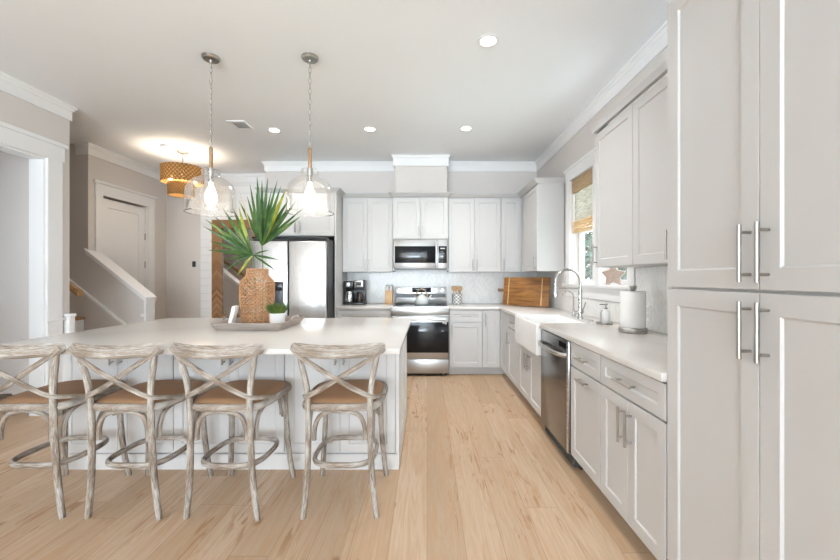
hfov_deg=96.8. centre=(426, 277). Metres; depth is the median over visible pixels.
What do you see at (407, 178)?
cover
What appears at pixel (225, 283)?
leaning mirror
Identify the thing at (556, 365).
dishwasher
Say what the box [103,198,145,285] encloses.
door
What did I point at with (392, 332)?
island countertop
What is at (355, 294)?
coffee maker
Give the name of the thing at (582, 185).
blind
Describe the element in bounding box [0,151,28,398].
door
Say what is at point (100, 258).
trim
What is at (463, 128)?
recessed light
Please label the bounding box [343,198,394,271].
upper cabinet
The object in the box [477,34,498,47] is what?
recessed light
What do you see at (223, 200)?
wall
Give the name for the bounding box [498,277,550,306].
cutting board
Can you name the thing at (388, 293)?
wooden caddy
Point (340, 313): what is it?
base cabinet
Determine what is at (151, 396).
bar stool
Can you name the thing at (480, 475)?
floor
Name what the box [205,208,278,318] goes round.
frond
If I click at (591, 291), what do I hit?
trim
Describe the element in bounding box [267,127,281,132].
recessed light
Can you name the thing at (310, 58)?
pendant lamp
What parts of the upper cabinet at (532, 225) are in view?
door, door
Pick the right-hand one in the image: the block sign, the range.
the range
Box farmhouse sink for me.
[515,315,585,354]
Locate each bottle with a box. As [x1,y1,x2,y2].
[599,304,609,322]
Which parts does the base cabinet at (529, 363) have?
door, door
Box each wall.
[0,90,68,333]
[69,144,144,323]
[97,158,165,319]
[105,184,256,317]
[200,183,265,317]
[266,172,536,302]
[537,47,671,333]
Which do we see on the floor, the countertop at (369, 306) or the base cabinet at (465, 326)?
the base cabinet at (465, 326)
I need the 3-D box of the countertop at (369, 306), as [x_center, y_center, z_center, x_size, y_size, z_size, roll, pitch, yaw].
[-0.832,0.405,5.238,0.717,0.038,0.640,0,0,0]
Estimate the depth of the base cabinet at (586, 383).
2.27 m
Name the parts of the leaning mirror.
glass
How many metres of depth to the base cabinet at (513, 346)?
4.22 m
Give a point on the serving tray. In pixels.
(223, 325)
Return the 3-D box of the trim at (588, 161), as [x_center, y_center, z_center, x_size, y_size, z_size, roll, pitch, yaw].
[1.625,-0.590,3.640,0.040,1.310,1.490,0,0,0]
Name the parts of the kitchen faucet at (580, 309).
spout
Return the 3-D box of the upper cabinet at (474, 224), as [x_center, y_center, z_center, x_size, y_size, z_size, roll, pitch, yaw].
[0.667,-0.599,5.372,0.735,1.043,0.373,0,0,0]
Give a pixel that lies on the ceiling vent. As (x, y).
(237, 124)
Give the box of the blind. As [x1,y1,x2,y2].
[572,168,591,232]
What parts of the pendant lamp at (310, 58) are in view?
lamp shade, chain, rope stem, bulb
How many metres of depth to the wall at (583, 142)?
3.69 m
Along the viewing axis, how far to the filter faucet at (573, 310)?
3.69 m
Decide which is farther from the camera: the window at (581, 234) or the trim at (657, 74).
the window at (581, 234)
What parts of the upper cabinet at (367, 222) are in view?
door, door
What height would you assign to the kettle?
0.226 m
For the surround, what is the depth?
4.91 m
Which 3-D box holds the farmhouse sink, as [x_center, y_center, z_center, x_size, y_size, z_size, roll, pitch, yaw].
[1.161,0.527,3.540,0.471,0.266,0.764,0,0,0]
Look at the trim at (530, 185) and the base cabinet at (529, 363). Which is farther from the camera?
the trim at (530, 185)
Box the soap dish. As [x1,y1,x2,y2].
[596,321,612,324]
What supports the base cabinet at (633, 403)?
on the floor
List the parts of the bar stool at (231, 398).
leg, rail, leg, seat, seat frame, leg, leg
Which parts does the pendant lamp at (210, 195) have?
lamp shade, rope stem, chain, bulb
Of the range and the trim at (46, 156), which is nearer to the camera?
the trim at (46, 156)
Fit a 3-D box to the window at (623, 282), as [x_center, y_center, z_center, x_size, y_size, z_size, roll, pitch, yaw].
[1.750,-0.515,3.275,0.040,1.170,0.490,0,0,0]
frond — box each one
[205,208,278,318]
[240,179,301,319]
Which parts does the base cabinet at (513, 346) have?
drawer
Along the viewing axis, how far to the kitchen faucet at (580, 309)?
3.47 m
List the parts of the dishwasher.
handle, door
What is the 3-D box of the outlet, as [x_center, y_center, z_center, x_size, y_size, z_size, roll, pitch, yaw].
[1.630,0.263,2.755,0.008,0.115,0.070,0,0,0]
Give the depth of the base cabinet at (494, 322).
4.93 m
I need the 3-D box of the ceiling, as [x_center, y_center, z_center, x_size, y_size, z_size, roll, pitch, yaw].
[-2.675,-1.770,-1.150,9.050,0.100,15.200,0,0,0]
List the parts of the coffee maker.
chrome panel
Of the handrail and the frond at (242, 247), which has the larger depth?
the handrail
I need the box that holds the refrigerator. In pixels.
[251,237,334,317]
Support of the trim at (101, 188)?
attached to the wall at (108, 172)
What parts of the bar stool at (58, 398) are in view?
rail, leg, seat, seat frame, leg, leg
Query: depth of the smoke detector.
4.84 m
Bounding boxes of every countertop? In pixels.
[0,318,411,353]
[337,303,394,309]
[447,303,666,381]
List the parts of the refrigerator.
door, dispenser panel, door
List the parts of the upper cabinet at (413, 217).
door, door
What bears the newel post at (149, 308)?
attached to the wall at (84, 271)
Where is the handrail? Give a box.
[69,281,83,295]
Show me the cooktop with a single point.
(397, 305)
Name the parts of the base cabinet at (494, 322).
door, door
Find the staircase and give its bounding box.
[69,278,125,331]
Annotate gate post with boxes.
[47,313,75,333]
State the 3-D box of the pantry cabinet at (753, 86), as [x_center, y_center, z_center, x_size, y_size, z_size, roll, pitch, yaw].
[1.282,0.090,1.081,0.708,2.420,0.851,0,0,0]
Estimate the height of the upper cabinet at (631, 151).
1.043 m
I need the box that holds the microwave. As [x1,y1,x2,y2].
[393,239,447,269]
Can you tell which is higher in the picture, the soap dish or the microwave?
the microwave
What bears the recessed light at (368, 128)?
in the ceiling
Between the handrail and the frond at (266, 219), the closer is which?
the frond at (266, 219)
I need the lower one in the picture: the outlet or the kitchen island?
the kitchen island
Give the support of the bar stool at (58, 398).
on the floor
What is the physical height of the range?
1.165 m
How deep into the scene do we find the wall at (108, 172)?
5.98 m
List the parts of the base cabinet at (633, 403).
door, handle, handle, handle, drawer, door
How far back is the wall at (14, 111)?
3.57 m
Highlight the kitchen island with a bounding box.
[63,335,406,469]
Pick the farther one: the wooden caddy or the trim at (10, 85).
the wooden caddy
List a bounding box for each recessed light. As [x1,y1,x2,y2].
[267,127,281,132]
[363,126,376,131]
[459,126,472,130]
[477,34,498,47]
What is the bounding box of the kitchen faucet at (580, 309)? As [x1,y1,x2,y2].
[553,268,585,318]
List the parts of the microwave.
handle, control panel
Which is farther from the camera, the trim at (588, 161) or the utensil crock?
the utensil crock
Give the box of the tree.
[585,226,626,279]
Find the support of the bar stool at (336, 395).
on the floor
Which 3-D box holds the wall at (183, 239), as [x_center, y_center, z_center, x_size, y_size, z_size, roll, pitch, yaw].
[-4.780,-0.210,6.310,4.740,3.020,0.180,0,0,0]
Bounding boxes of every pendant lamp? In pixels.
[183,52,236,216]
[285,52,333,216]
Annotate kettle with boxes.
[415,289,431,304]
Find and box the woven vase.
[239,269,274,322]
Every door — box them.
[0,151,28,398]
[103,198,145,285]
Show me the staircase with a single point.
(91, 314)
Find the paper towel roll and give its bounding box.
[620,291,645,328]
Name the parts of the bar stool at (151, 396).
leg, rail, leg, seat, seat frame, leg, leg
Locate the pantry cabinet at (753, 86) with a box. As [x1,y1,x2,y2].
[667,0,839,559]
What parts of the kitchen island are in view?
door, door, door, baseboard, door, door, door, panel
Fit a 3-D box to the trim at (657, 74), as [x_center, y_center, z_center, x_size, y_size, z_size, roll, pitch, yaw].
[1.462,-1.147,2.220,0.343,0.053,1.410,0,0,0]
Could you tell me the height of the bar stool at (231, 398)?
0.961 m
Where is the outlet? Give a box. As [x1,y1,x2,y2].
[646,305,650,320]
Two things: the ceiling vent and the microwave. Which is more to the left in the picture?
the ceiling vent
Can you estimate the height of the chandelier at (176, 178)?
0.604 m
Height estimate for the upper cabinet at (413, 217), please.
0.588 m
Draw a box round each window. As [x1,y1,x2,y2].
[579,222,591,283]
[610,280,626,285]
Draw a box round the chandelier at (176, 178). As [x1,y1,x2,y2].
[160,150,203,197]
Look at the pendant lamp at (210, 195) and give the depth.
2.88 m
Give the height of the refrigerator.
1.780 m
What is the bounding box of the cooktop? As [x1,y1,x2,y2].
[391,303,448,307]
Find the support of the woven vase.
on the serving tray
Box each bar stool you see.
[0,342,131,519]
[67,342,213,520]
[169,342,295,521]
[289,342,388,519]
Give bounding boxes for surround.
[260,192,346,317]
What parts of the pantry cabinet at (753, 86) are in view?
door, door, handle, handle, handle, handle, door, door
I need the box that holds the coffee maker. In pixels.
[343,280,366,304]
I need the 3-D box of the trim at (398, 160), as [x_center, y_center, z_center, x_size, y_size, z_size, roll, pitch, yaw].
[-0.086,-1.645,5.340,0.828,0.149,0.241,0,0,0]
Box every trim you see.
[0,71,77,120]
[0,121,68,415]
[73,21,666,182]
[84,248,156,302]
[92,179,156,294]
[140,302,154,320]
[253,178,564,197]
[391,155,449,169]
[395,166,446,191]
[562,283,636,301]
[564,147,635,285]
[592,60,666,134]
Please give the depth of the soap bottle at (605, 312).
3.08 m
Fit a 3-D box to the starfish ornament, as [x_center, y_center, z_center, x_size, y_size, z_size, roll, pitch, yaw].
[1.621,-0.028,3.243,0.200,0.190,0.028,0,0,35]
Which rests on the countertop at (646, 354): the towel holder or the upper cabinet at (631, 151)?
the towel holder
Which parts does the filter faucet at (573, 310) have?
spout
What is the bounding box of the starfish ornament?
[602,268,625,284]
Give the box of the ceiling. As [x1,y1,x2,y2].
[0,0,671,173]
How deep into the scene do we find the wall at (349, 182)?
5.57 m
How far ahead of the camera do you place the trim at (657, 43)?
5.47 m
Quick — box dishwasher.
[538,329,583,469]
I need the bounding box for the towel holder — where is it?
[618,286,647,333]
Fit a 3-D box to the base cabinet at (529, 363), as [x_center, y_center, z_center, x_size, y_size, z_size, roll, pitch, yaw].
[1.280,0.985,3.540,0.705,0.630,0.808,0,0,0]
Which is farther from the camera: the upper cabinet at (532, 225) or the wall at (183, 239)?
the wall at (183, 239)
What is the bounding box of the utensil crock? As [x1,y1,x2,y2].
[452,293,461,303]
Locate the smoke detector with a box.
[160,144,171,149]
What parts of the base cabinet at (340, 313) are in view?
handle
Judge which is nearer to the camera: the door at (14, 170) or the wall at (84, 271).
the door at (14, 170)
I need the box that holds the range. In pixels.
[391,287,448,374]
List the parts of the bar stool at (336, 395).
leg, leg, rail, seat frame, seat, leg, leg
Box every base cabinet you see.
[337,310,391,317]
[449,310,481,373]
[481,310,507,375]
[506,314,518,389]
[519,344,540,416]
[571,342,602,489]
[601,355,666,559]
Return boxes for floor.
[0,373,656,559]
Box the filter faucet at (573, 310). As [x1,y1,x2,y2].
[561,290,577,316]
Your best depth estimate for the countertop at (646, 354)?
2.40 m
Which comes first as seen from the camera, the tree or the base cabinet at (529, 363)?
the base cabinet at (529, 363)
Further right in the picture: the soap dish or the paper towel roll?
the paper towel roll
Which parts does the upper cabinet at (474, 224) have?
door, door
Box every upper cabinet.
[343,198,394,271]
[393,197,447,239]
[447,198,500,271]
[501,183,563,271]
[592,76,666,267]
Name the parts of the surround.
door, door, panel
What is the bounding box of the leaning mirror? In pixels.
[212,220,255,317]
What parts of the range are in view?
oven door, panel, drawer, handle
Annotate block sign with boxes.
[228,306,238,322]
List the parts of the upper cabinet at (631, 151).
handle, door, door, handle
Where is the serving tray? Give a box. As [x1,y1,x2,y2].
[210,315,304,330]
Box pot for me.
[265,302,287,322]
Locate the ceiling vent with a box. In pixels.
[226,120,253,129]
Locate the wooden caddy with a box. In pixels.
[385,290,392,303]

